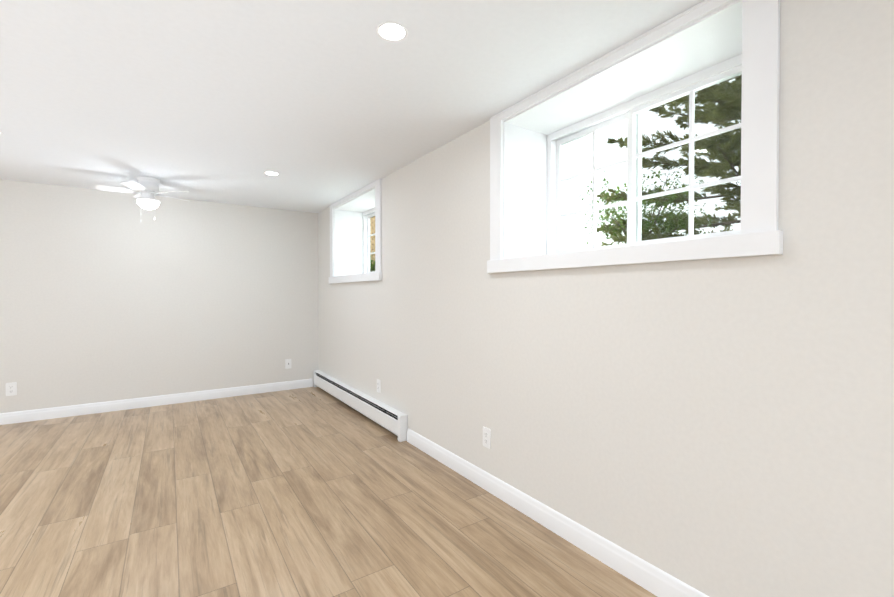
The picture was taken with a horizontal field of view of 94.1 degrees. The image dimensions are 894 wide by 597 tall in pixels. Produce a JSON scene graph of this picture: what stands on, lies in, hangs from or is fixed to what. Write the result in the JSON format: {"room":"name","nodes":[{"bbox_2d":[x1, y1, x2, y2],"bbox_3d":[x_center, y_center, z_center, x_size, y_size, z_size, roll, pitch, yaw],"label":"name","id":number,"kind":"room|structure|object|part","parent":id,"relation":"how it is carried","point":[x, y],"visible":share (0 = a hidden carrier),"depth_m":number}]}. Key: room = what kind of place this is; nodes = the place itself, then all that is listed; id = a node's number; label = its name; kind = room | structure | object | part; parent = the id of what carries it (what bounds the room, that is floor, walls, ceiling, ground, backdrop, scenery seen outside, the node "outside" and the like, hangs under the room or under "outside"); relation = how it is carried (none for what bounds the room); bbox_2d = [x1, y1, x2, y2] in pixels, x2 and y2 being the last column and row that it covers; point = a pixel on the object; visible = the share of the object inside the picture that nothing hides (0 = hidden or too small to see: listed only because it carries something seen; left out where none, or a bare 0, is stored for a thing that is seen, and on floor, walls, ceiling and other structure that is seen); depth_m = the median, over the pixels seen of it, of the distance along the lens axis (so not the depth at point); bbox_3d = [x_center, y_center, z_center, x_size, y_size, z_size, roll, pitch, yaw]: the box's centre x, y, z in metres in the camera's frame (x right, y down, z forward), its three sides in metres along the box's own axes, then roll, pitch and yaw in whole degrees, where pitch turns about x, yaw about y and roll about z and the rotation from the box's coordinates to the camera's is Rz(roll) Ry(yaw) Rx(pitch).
{"room":"finished basement room","nodes":[
{"label":"finished basement room","id":0,"kind":"room"},
{"bbox_2d":[0,179,317,412],"bbox_3d":[-4.032,0.032,3.631,6.600,2.150,0.120,0,1,-34],"label":"wall","id":1,"kind":"structure","parent":0,"point":[105,296],"depth_m":4.20},
{"bbox_2d":[6,382,16,395],"bbox_3d":[-3.855,0.802,3.680,0.070,0.115,0.008,0,1,-34],"label":"electrical outlet","id":2,"kind":"object","parent":1,"relation":"attached to","point":[11,389],"visible":1,"depth_m":3.68},
{"bbox_2d":[0,379,312,424],"bbox_3d":[-4.201,1.059,3.448,6.105,0.101,0.015,0,1,-34],"label":"baseboard","id":3,"kind":"structure","parent":1,"relation":"attached to","point":[117,405],"depth_m":4.20},
{"bbox_2d":[285,359,290,368],"bbox_3d":[-1.902,0.783,4.986,0.070,0.115,0.008,0,1,-34],"label":"outlet","id":4,"kind":"object","parent":1,"relation":"attached to","point":[287,363],"visible":1,"depth_m":4.98},
{"bbox_2d":[0,386,656,596],"bbox_3d":[-1.833,1.184,0.229,6.740,0.080,8.240,0,1,-34],"label":"floor","id":5,"kind":"structure","parent":0,"point":[313,491],"depth_m":2.15},
{"bbox_2d":[314,370,407,441],"bbox_3d":[-0.978,1.000,4.194,0.064,0.202,2.313,0,1,-34],"label":"baseboard heater","id":6,"kind":"object","parent":5,"relation":"on","point":[390,419],"visible":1,"depth_m":3.79},
{"bbox_2d":[0,0,703,212],"bbox_3d":[-1.833,-1.066,0.205,6.740,0.120,8.240,0,1,-34],"label":"ceiling","id":7,"kind":"structure","parent":0,"point":[318,106],"depth_m":1.97},
{"bbox_2d":[95,176,187,222],"bbox_3d":[-2.596,-0.847,3.648,0.921,0.390,0.929,0,1,-34],"label":"ceiling fan","id":8,"kind":"object","parent":7,"relation":"hanging from","point":[147,200],"depth_m":3.56},
{"bbox_3d":[-2.596,-0.924,3.647,0.688,0.028,0.666,0,1,26],"label":"ceiling fan","id":9,"kind":"part","parent":8,"relation":"part of"},
{"bbox_2d":[264,171,278,175],"bbox_3d":[-1.461,-1.039,3.462,0.121,0.003,0.121,-1,1,-40],"label":"recessed light","id":10,"kind":"object","parent":7,"relation":"in","point":[270,173],"depth_m":3.46},
{"bbox_2d":[376,21,407,41],"bbox_3d":[-0.210,-1.019,1.592,0.121,0.003,0.121,-1,1,-40],"label":"recessed light","id":11,"kind":"object","parent":7,"relation":"in","point":[390,31],"depth_m":1.59},
{"bbox_2d":[318,0,893,596],"bbox_3d":[0.793,0.050,1.974,0.420,2.150,8.000,0,1,-34],"label":"wall","id":12,"kind":"structure","parent":0,"point":[718,428],"depth_m":1.46},
{"bbox_2d":[329,179,381,283],"bbox_3d":[-0.785,-0.609,4.298,0.448,0.886,1.374,0,1,-34],"label":"window unit","id":13,"kind":"structure","parent":12,"relation":"in","point":[368,214],"depth_m":4.69},
{"bbox_2d":[377,379,380,392],"bbox_3d":[-0.608,0.777,3.691,0.008,0.115,0.070,0,1,-34],"label":"outlet","id":14,"kind":"object","parent":12,"relation":"attached to","point":[378,386],"visible":1,"depth_m":3.68},
{"bbox_2d":[483,426,490,448],"bbox_3d":[0.231,0.815,2.436,0.008,0.115,0.070,0,1,-34],"label":"outlet","id":15,"kind":"object","parent":12,"relation":"attached to","point":[486,437],"visible":1,"depth_m":2.43},
{"bbox_2d":[407,428,708,596],"bbox_3d":[1.260,1.086,0.898,0.014,0.101,5.635,0,1,-34],"label":"baseboard","id":16,"kind":"structure","parent":12,"relation":"attached to","point":[652,579],"depth_m":1.92},
{"bbox_2d":[487,0,782,272],"bbox_3d":[0.797,-0.583,1.933,0.448,0.886,1.374,0,1,-34],"label":"window unit","id":17,"kind":"structure","parent":12,"relation":"in","point":[631,113],"depth_m":1.82},
{"label":"outside","id":18,"kind":"structure","parent":0,"visible":0},
{"bbox_3d":[26.286,-0.016,17.821,59.579,0.300,90.000,0,1,-34],"label":"ground","id":19,"kind":"structure","parent":18,"visible":0},
{"bbox_2d":[370,252,374,271],"bbox_3d":[-0.910,-0.360,5.593,0.615,0.652,0.622,0,1,-34],"label":"bush","id":20,"kind":"object","parent":19,"relation":"on","point":[372,267],"depth_m":5.50},
{"bbox_2d":[370,217,374,271],"bbox_3d":[-0.853,-0.609,6.056,1.130,1.140,0.012,0,1,-34],"label":"lattice","id":21,"kind":"object","parent":19,"relation":"on","point":[372,227],"depth_m":5.91},
{"bbox_2d":[566,158,702,246],"bbox_3d":[5.365,-2.010,11.721,3.323,3.819,3.371,0,1,-34],"label":"trees","id":22,"kind":"object","parent":19,"relation":"on","point":[619,209],"depth_m":11.62},
{"bbox_2d":[576,157,717,244],"bbox_3d":[4.122,-1.339,8.567,2.990,2.547,2.527,0,1,-34],"label":"trees","id":23,"kind":"object","parent":19,"relation":"on","point":[606,211],"depth_m":8.12},
{"bbox_2d":[597,74,741,245],"bbox_3d":[6.195,-6.643,8.143,7.210,13.162,7.640,0,1,-34],"label":"trees","id":24,"kind":"object","parent":19,"relation":"on","point":[621,142],"depth_m":7.96},
{"bbox_2d":[714,202,740,217],"bbox_3d":[14.565,-8.178,14.880,7.675,16.088,7.643,0,1,-34],"label":"trees","id":25,"kind":"object","parent":19,"relation":"on","point":[732,207],"depth_m":16.19}
]}

